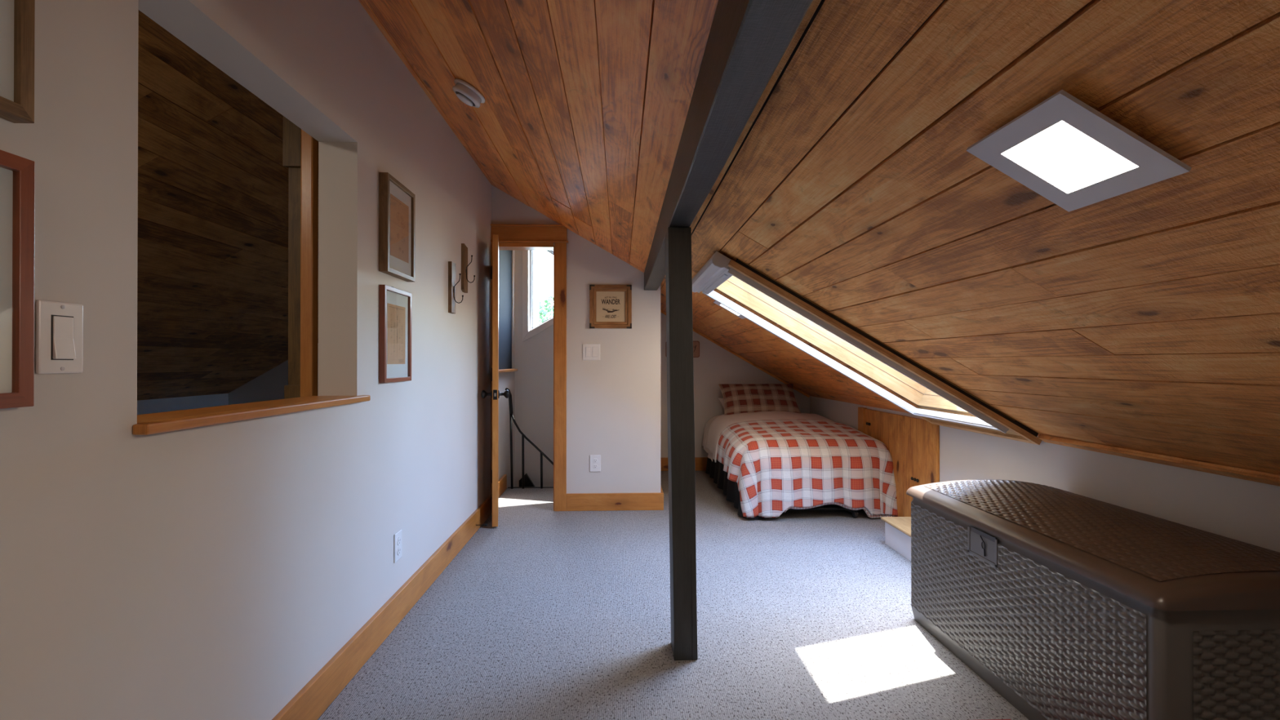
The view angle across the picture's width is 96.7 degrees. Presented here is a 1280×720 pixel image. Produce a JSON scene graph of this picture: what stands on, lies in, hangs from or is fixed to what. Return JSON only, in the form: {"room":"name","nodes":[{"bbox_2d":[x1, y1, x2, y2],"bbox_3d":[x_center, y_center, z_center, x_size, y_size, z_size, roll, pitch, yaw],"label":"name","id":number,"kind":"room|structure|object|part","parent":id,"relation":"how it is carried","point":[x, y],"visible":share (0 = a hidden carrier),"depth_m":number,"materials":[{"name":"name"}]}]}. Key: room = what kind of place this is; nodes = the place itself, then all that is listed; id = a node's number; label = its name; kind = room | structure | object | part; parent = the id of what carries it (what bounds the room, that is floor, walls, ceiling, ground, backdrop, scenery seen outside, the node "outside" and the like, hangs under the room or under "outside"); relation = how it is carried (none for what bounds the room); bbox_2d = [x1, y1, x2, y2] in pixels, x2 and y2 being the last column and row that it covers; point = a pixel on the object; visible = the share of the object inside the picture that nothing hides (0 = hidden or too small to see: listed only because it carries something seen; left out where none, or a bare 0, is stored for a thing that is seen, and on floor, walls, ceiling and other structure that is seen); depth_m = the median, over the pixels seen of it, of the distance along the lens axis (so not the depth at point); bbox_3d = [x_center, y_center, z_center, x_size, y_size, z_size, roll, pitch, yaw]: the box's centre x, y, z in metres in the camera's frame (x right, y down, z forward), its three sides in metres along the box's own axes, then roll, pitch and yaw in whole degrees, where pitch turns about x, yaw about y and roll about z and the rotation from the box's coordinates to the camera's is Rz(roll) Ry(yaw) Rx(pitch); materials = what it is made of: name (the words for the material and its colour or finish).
{"room":"bedroom","nodes":[
{"label":"bedroom","id":0,"kind":"room"},
{"bbox_2d":[137,393,228,414],"bbox_3d":[-4.195,0.665,1.448,0.100,0.708,9.200,0,0,-2],"label":"wall","id":1,"kind":"structure","parent":0,"point":[171,404],"depth_m":5.31,"materials":[{"name":"paint"}]},
{"bbox_2d":[137,10,318,400],"bbox_3d":[-2.673,-0.520,1.457,2.958,1.701,9.099,0,0,-2],"label":"ceiling","id":2,"kind":"structure","parent":0,"point":[213,180],"depth_m":3.13,"materials":[{"name":"brown wood"}]},
{"bbox_2d":[0,0,491,719],"bbox_3d":[-0.952,-0.143,0.420,0.127,2.315,6.907,0,0,-2],"label":"wall","id":3,"kind":"structure","parent":0,"point":[210,572],"depth_m":1.30,"materials":[{"name":"paint"}]},
{"bbox_2d":[0,149,35,408],"bbox_3d":[-0.886,-0.111,0.686,0.023,0.356,0.280,0,0,-2],"label":"picture frame","id":4,"kind":"object","parent":3,"relation":"attached to","point":[17,173],"visible":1,"depth_m":0.81,"materials":[{"name":"red wood"}]},
{"bbox_2d":[0,0,35,123],"bbox_3d":[-0.882,-0.520,0.682,0.029,0.358,0.278,0,0,-2],"label":"picture frame","id":5,"kind":"object","parent":3,"relation":"attached to","point":[17,17],"visible":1,"depth_m":0.80,"materials":[{"name":"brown wood"}]},
{"bbox_2d":[35,299,83,373],"bbox_3d":[-0.899,-0.035,0.886,0.013,0.112,0.072,0,0,-2],"label":"light switch","id":6,"kind":"object","parent":3,"relation":"attached to","point":[59,325],"visible":1,"depth_m":0.88,"materials":[{"name":"white plastic"}]},
{"bbox_2d":[132,395,370,435],"bbox_3d":[-0.986,0.127,1.473,0.175,0.020,0.915,0,0,-2],"label":"sill","id":7,"kind":"structure","parent":3,"relation":"attached to","point":[167,421],"depth_m":1.28,"materials":[{"name":"brown wood"}]},
{"bbox_2d":[271,494,492,719],"bbox_3d":[-0.879,0.956,0.418,0.019,0.117,6.906,0,0,-2],"label":"baseboard","id":8,"kind":"structure","parent":3,"relation":"attached to","point":[316,696],"depth_m":1.98,"materials":[{"name":"brown wood"}]},
{"bbox_2d":[378,284,411,382],"bbox_3d":[-0.941,-0.098,2.197,0.022,0.364,0.266,0,0,-2],"label":"picture frame","id":9,"kind":"object","parent":3,"relation":"attached to","point":[395,304],"visible":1,"depth_m":2.18,"materials":[{"name":"red wood"}]},
{"bbox_2d":[386,302,405,364],"bbox_3d":[-0.940,-0.098,2.197,0.001,0.227,0.176,0,0,-2],"label":"print","id":10,"kind":"object","parent":9,"relation":"attached to","point":[396,312],"depth_m":2.19},
{"bbox_2d":[378,172,415,281],"bbox_3d":[-0.935,-0.501,2.200,0.032,0.359,0.276,0,0,-2],"label":"picture frame","id":11,"kind":"object","parent":3,"relation":"attached to","point":[397,203],"visible":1,"depth_m":2.16,"materials":[{"name":"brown wood"}]},
{"bbox_2d":[390,193,408,263],"bbox_3d":[-0.929,-0.504,2.200,0.001,0.228,0.182,0,0,-2],"label":"print","id":12,"kind":"object","parent":11,"relation":"attached to","point":[399,207],"depth_m":2.20},
{"bbox_2d":[394,528,401,563],"bbox_3d":[-0.949,0.731,2.235,0.009,0.112,0.071,0,0,-2],"label":"wall outlet","id":13,"kind":"object","parent":3,"relation":"attached to","point":[397,536],"visible":1,"depth_m":2.23,"materials":[{"name":"white plastic"}]},
{"bbox_2d":[397,537,400,545],"bbox_3d":[-0.946,0.711,2.235,0.003,0.032,0.032,0,0,-2],"label":"socket","id":14,"kind":"object","parent":13,"relation":"attached to","point":[398,538],"depth_m":2.23,"materials":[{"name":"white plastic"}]},
{"bbox_2d":[397,546,400,555],"bbox_3d":[-0.946,0.750,2.235,0.003,0.032,0.032,0,0,-2],"label":"socket","id":15,"kind":"object","parent":13,"relation":"attached to","point":[398,548],"depth_m":2.23,"materials":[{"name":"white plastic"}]},
{"bbox_2d":[448,261,463,313],"bbox_3d":[-0.944,-0.372,2.935,0.069,0.261,0.070,0,0,-2],"label":"wall hook","id":16,"kind":"object","parent":3,"relation":"attached to","point":[451,266],"visible":1,"depth_m":2.90,"materials":[{"name":"grey wood"}]},
{"bbox_2d":[461,243,475,293],"bbox_3d":[-0.953,-0.510,3.171,0.069,0.265,0.073,0,0,-2],"label":"wall hook","id":17,"kind":"object","parent":3,"relation":"attached to","point":[464,265],"visible":1,"depth_m":3.15,"materials":[{"name":"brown wood"}]},
{"bbox_2d":[228,250,534,404],"bbox_3d":[-2.723,-0.161,6.057,3.170,2.395,0.100,0,0,-2],"label":"wall","id":18,"kind":"structure","parent":0,"point":[269,385],"depth_m":5.96,"materials":[{"name":"paint"}]},
{"bbox_2d":[498,250,515,488],"bbox_3d":[-1.140,1.125,5.019,0.080,4.815,2.078,0,0,-2],"label":"wall","id":19,"kind":"structure","parent":0,"point":[506,380],"depth_m":4.70,"materials":[{"name":"paint"}]},
{"bbox_2d":[498,474,506,497],"bbox_3d":[-1.064,0.971,4.264,0.019,0.117,0.563,0,0,-2],"label":"baseboard","id":20,"kind":"structure","parent":19,"relation":"attached to","point":[503,481],"depth_m":4.38,"materials":[{"name":"brown wood"}]},
{"bbox_2d":[498,249,511,369],"bbox_3d":[-1.106,-0.580,4.452,0.028,1.350,0.928,0,0,-2],"label":"wall panel","id":21,"kind":"object","parent":19,"relation":"in","point":[504,256],"visible":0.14,"depth_m":4.62,"materials":[{"name":"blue paint"}]},
{"bbox_2d":[498,368,517,373],"bbox_3d":[-1.108,0.085,4.469,0.125,0.022,0.968,0,0,-2],"label":"trim","id":22,"kind":"structure","parent":19,"relation":"on","point":[500,370],"depth_m":4.49,"materials":[{"name":"brown wood"}]},
{"bbox_2d":[514,250,553,487],"bbox_3d":[-0.529,1.197,4.764,1.283,4.869,0.770,0,0,-2],"label":"wall","id":23,"kind":"structure","parent":0,"point":[534,356],"depth_m":5.00,"materials":[{"name":"paint"}]},
{"bbox_2d":[522,250,553,342],"bbox_3d":[-0.707,-0.674,5.063,0.654,1.030,0.136,0,0,-2],"label":"window","id":24,"kind":"structure","parent":23,"relation":"in","point":[548,322],"depth_m":4.99,"materials":[{"name":"white paint"}]},
{"bbox_3d":[-0.708,-0.672,5.101,0.550,0.850,0.060,0,0,-2],"label":"frame","id":25,"kind":"part","parent":24,"relation":"part of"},
{"bbox_2d":[358,0,718,272],"bbox_3d":[-0.505,-0.982,1.071,1.345,0.779,8.169,0,0,-2],"label":"ceiling","id":26,"kind":"structure","parent":0,"point":[581,119],"depth_m":1.79,"materials":[{"name":"brown wood"}]},
{"bbox_2d":[452,78,485,107],"bbox_3d":[-0.649,-1.011,2.159,0.120,0.088,0.127,0,0,-2],"label":"smoke detector","id":27,"kind":"object","parent":26,"relation":"attached to","point":[464,91],"visible":1,"depth_m":2.12,"materials":[{"name":"white plastic"}]},
{"bbox_2d":[491,185,660,493],"bbox_3d":[-0.523,-0.127,4.593,1.283,2.315,1.403,0,0,-2],"label":"wall","id":28,"kind":"structure","parent":0,"point":[613,401],"depth_m":3.90,"materials":[{"name":"paint"}]},
{"bbox_2d":[480,234,509,526],"bbox_3d":[-0.909,0.125,3.661,0.169,1.780,0.412,0,0,-5],"label":"door","id":29,"kind":"structure","parent":28,"relation":"in","point":[495,393],"depth_m":3.46,"materials":[{"name":"brown wood"}]},
{"bbox_3d":[-0.945,0.212,3.509,0.068,0.054,0.054,0,0,-13],"label":"knob","id":30,"kind":"part","parent":29,"relation":"part of","materials":[{"name":"black metal"}]},
{"bbox_3d":[-0.882,0.212,3.464,0.024,0.060,0.004,0,0,-13],"label":"latch plate","id":31,"kind":"part","parent":29,"relation":"part of","materials":[{"name":"black metal"}]},
{"bbox_3d":[-0.846,0.212,3.533,0.068,0.054,0.054,0,0,-13],"label":"knob","id":32,"kind":"part","parent":29,"relation":"part of","materials":[{"name":"black metal"}]},
{"bbox_2d":[490,223,568,511],"bbox_3d":[-0.752,0.055,3.924,0.522,1.947,0.156,0,0,-2],"label":"door frame","id":33,"kind":"structure","parent":28,"relation":"attached to","point":[511,237],"depth_m":3.87,"materials":[{"name":"brown wood"}]},
{"bbox_2d":[582,343,599,359],"bbox_3d":[-0.332,-0.055,3.892,0.119,0.112,0.012,0,0,-2],"label":"light switch","id":34,"kind":"object","parent":28,"relation":"attached to","point":[590,351],"visible":1,"depth_m":3.89,"materials":[{"name":"white plastic"}]},
{"bbox_2d":[589,454,600,471],"bbox_3d":[-0.306,0.707,3.891,0.075,0.114,0.009,0,0,-2],"label":"wall outlet","id":35,"kind":"object","parent":28,"relation":"attached to","point":[594,460],"visible":1,"depth_m":3.89,"materials":[{"name":"white plastic"}]},
{"bbox_2d":[589,284,631,328],"bbox_3d":[-0.200,-0.365,3.893,0.288,0.298,0.020,0,0,-2],"label":"framed sign","id":36,"kind":"object","parent":28,"relation":"attached to","point":[610,305],"visible":1,"depth_m":3.89,"materials":[{"name":"brown wood"}]},
{"bbox_3d":[-0.201,-0.365,3.896,0.234,0.244,0.013,0,0,-2],"label":"frame","id":37,"kind":"part","parent":36,"relation":"part of","materials":[{"name":"brown wood"}]},
{"bbox_2d":[566,492,663,511],"bbox_3d":[-0.170,0.970,3.890,0.665,0.117,0.019,0,0,-2],"label":"baseboard","id":38,"kind":"structure","parent":28,"relation":"attached to","point":[575,501],"depth_m":3.88,"materials":[{"name":"brown wood"}]},
{"bbox_2d":[317,471,1028,719],"bbox_3d":[0.393,1.118,1.165,2.970,0.200,8.510,0,0,-2],"label":"floor","id":39,"kind":"structure","parent":0,"point":[544,613],"depth_m":2.14,"materials":[{"name":"carpet"}]},
{"bbox_2d":[505,387,553,488],"bbox_3d":[-0.718,1.175,4.685,0.700,1.913,0.435,0,0,-2],"label":"stair railing","id":40,"kind":"object","parent":39,"relation":"on","point":[525,482],"visible":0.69,"depth_m":4.56,"materials":[{"name":"black metal"}]},
{"bbox_3d":[-0.724,0.782,4.574,0.632,0.709,0.017,0,0,-2],"label":"handrail","id":41,"kind":"part","parent":40,"relation":"part of","materials":[{"name":"black metal"}]},
{"bbox_2d":[665,226,697,660],"bbox_3d":[0.143,0.284,1.998,0.102,1.474,0.130,0,0,-2],"label":"support post","id":42,"kind":"object","parent":39,"relation":"on","point":[679,323],"visible":1,"depth_m":1.94,"materials":[{"name":"black paint"}]},
{"bbox_2d":[705,457,858,519],"bbox_3d":[1.092,0.785,4.484,0.956,0.489,1.649,0,0,-2],"label":"bed","id":43,"kind":"object","parent":39,"relation":"on","point":[730,488],"visible":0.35,"depth_m":4.11,"materials":[{"name":"black metal"}]},
{"bbox_2d":[702,410,834,462],"bbox_3d":[1.082,0.630,4.779,1.065,0.399,0.923,0,0,-2],"label":"sheet","id":44,"kind":"object","parent":43,"relation":"on","point":[713,428],"visible":0.65,"depth_m":4.64,"materials":[{"name":"white fabric"}]},
{"bbox_2d":[717,397,724,413],"bbox_3d":[1.057,0.435,5.129,0.660,0.197,0.318,0,0,-2],"label":"pillow","id":45,"kind":"object","parent":44,"relation":"on","point":[721,399],"visible":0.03,"depth_m":5.19,"materials":[{"name":"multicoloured fabric"}]},
{"bbox_2d":[718,383,800,414],"bbox_3d":[1.045,0.349,4.964,0.680,0.275,0.292,0,0,-2],"label":"pillow","id":46,"kind":"object","parent":44,"relation":"on","point":[737,397],"visible":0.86,"depth_m":4.91,"materials":[{"name":"fabric"}]},
{"bbox_2d":[716,419,897,518],"bbox_3d":[1.115,0.742,3.996,1.079,0.573,0.769,0,0,-2],"label":"duvet","id":47,"kind":"object","parent":43,"relation":"on","point":[777,466],"visible":1,"depth_m":3.67,"materials":[{"name":"fabric"}]},
{"bbox_3d":[1.183,0.875,3.701,0.442,0.256,0.024,0,0,-2],"label":"leg","id":48,"kind":"part","parent":43,"relation":"part of","materials":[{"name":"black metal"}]},
{"bbox_2d":[880,516,911,560],"bbox_3d":[1.518,0.951,2.825,0.313,0.147,0.745,0,0,-2],"label":"step","id":49,"kind":"structure","parent":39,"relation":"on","point":[897,529],"depth_m":3.04,"materials":[{"name":"white paint"}]},
{"bbox_2d":[986,719,1010,719],"bbox_3d":[0.778,1.014,1.259,0.555,0.008,0.668,0,0,-2],"label":"rug","id":50,"kind":"object","parent":39,"relation":"on","point":[986,719],"visible":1,"depth_m":1.60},
{"bbox_2d":[906,479,1279,719],"bbox_3d":[1.393,0.744,1.747,0.636,0.551,1.078,0,0,-2],"label":"storage chest","id":51,"kind":"object","parent":39,"relation":"on","point":[1068,606],"visible":1,"depth_m":1.45,"materials":[{"name":"wicker"}]},
{"bbox_3d":[1.085,0.583,1.800,0.002,0.078,0.125,0,0,-2],"label":"latch plate","id":52,"kind":"part","parent":51,"relation":"part of","materials":[{"name":"plastic"}]},
{"bbox_3d":[1.087,0.761,1.740,0.007,0.407,1.001,0,0,-2],"label":"panel","id":53,"kind":"part","parent":51,"relation":"part of","materials":[{"name":"brown plastic"}]},
{"bbox_3d":[1.393,0.509,1.748,0.636,0.073,1.078,0,0,-2],"label":"lid","id":54,"kind":"part","parent":51,"relation":"part of","materials":[{"name":"wicker"}]},
{"bbox_3d":[1.413,0.770,1.221,0.468,0.385,0.007,0,0,-2],"label":"panel","id":55,"kind":"part","parent":51,"relation":"part of","materials":[{"name":"wicker"}]},
{"bbox_2d":[660,312,810,457],"bbox_3d":[0.849,0.215,5.393,1.717,1.638,0.100,0,0,-2],"label":"wall","id":56,"kind":"structure","parent":0,"point":[714,366],"depth_m":5.33,"materials":[{"name":"paint"}]},
{"bbox_2d":[665,341,699,357],"bbox_3d":[0.399,-0.101,5.317,0.318,0.155,0.020,0,0,-2],"label":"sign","id":57,"kind":"object","parent":56,"relation":"attached to","point":[695,344],"visible":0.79,"depth_m":5.32,"materials":[{"name":"brown wood"}]},
{"bbox_2d":[660,457,707,471],"bbox_3d":[0.836,0.972,5.330,1.487,0.123,0.019,0,0,-2],"label":"baseboard","id":58,"kind":"structure","parent":56,"relation":"attached to","point":[700,463],"depth_m":5.31,"materials":[{"name":"brown wood"}]},
{"bbox_2d":[660,309,809,397],"bbox_3d":[0.849,-0.082,5.335,1.500,0.869,0.017,0,0,-2],"label":"trim","id":59,"kind":"structure","parent":56,"relation":"attached to","point":[661,311],"depth_m":5.33,"materials":[{"name":"brown wood"}]},
{"bbox_2d":[660,0,1036,289],"bbox_3d":[0.621,-0.455,1.085,3.581,2.155,8.720,0,0,-2],"label":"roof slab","id":60,"kind":"structure","parent":0,"point":[822,2],"depth_m":1.12,"materials":[{"name":"brown wood"}]},
{"bbox_2d":[660,0,1279,475],"bbox_3d":[0.962,-0.141,1.191,1.605,0.928,8.309,0,0,-2],"label":"ceiling","id":61,"kind":"structure","parent":0,"point":[1146,318],"depth_m":1.12,"materials":[{"name":"brown wood"}]},
{"bbox_2d":[644,0,813,290],"bbox_3d":[0.197,-0.533,0.462,0.092,0.157,6.906,0,0,-2],"label":"support beam","id":62,"kind":"structure","parent":61,"relation":"attached to","point":[747,41],"depth_m":1.04,"materials":[{"name":"black paint"}]},
{"bbox_2d":[713,300,745,319],"bbox_3d":[0.539,-0.301,3.356,0.180,0.106,0.204,0,0,-2],"label":"ceiling light","id":63,"kind":"object","parent":61,"relation":"attached to","point":[715,301],"visible":0.32,"depth_m":3.42,"materials":[{"name":"white plastic"}]},
{"bbox_2d":[720,304,739,315],"bbox_3d":[0.539,-0.301,3.356,0.112,0.067,0.127,0,0,-2],"label":"diffuser","id":64,"kind":"object","parent":63,"relation":"attached to","point":[722,305],"depth_m":3.41,"materials":[{"name":"white plastic"}]},
{"bbox_2d":[692,251,1042,444],"bbox_3d":[1.083,-0.284,2.788,1.597,1.286,0.888,0,0,-2],"label":"window","id":65,"kind":"structure","parent":61,"relation":"attached to","point":[940,402],"depth_m":2.85,"materials":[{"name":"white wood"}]},
{"bbox_3d":[0.947,-0.048,3.142,1.203,0.707,0.028,0,0,-2],"label":"rail","id":66,"kind":"part","parent":65,"relation":"part of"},
{"bbox_3d":[0.972,-0.049,2.398,1.206,0.712,0.008,0,0,-2],"label":"rail","id":67,"kind":"part","parent":65,"relation":"part of","materials":[{"name":"wood"}]},
{"bbox_3d":[1.546,0.285,2.796,0.038,0.039,0.760,0,0,-2],"label":"rail","id":68,"kind":"part","parent":65,"relation":"part of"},
{"bbox_2d":[966,89,1191,212],"bbox_3d":[0.641,-0.304,0.857,0.180,0.106,0.204,0,0,-2],"label":"ceiling light","id":69,"kind":"object","parent":61,"relation":"attached to","point":[1064,149],"visible":1,"depth_m":0.83,"materials":[{"name":"white plastic"}]},
{"bbox_2d":[1001,120,1137,193],"bbox_3d":[0.641,-0.304,0.857,0.112,0.067,0.127,0,0,-2],"label":"diffuser","id":70,"kind":"object","parent":69,"relation":"attached to","point":[1064,157],"depth_m":0.85,"materials":[{"name":"white plastic"}]},
{"bbox_2d":[810,395,1279,552],"bbox_3d":[1.808,0.661,1.218,0.100,0.713,8.310,0,0,-2],"label":"wall","id":71,"kind":"structure","parent":0,"point":[1246,511],"depth_m":2.05,"materials":[{"name":"paint"}]},
{"bbox_2d":[857,407,939,516],"bbox_3d":[1.651,0.688,3.712,0.033,0.680,1.024,0,0,-2],"label":"access panel","id":72,"kind":"object","parent":71,"relation":"attached to","point":[913,443],"visible":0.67,"depth_m":3.54,"materials":[{"name":"brown wood"}]},
{"bbox_2d":[1038,434,1279,486],"bbox_3d":[1.786,0.317,-0.273,0.042,0.035,5.330,0,0,-2],"label":"trim","id":73,"kind":"structure","parent":71,"relation":"attached to","point":[1220,469],"depth_m":1.81,"materials":[{"name":"brown wood"}]},
{"bbox_3d":[-2.654,1.119,1.452,3.200,0.200,9.300,0,0,-2],"label":"floor","id":74,"kind":"structure","parent":0,"visible":0},
{"bbox_2d":[282,115,300,399],"bbox_3d":[-1.250,-0.140,2.077,0.075,2.322,0.060,0,0,-2],"label":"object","id":75,"kind":"object","parent":74,"relation":"on","point":[291,132],"visible":0.24,"depth_m":2.06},
{"bbox_2d":[300,128,318,396],"bbox_3d":[-1.186,-0.134,2.039,0.045,2.309,0.040,0,0,-2],"label":"timber post","id":76,"kind":"object","parent":74,"relation":"on","point":[308,144],"visible":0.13,"depth_m":2.02,"materials":[{"name":"brown wood"}]},
{"label":"outside","id":77,"kind":"structure","parent":0,"visible":0},
{"bbox_3d":[0.000,3.713,-0.015,120.000,0.100,120.000,0,0,-2],"label":"ground","id":78,"kind":"structure","parent":77,"visible":0},
{"bbox_2d":[534,258,539,326],"bbox_3d":[-2.094,1.160,6.975,1.515,4.960,1.400,0,0,-2],"label":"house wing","id":79,"kind":"object","parent":78,"relation":"on","point":[536,264],"visible":0.04,"depth_m":7.50,"materials":[{"name":"white"}]},
{"bbox_2d":[538,294,553,323],"bbox_3d":[-2.026,0.980,14.929,3.064,5.489,2.832,0,0,-2],"label":"tree","id":80,"kind":"object","parent":78,"relation":"on","point":[542,313],"visible":0.02,"depth_m":14.45,"materials":[{"name":"green plant"}]}
]}

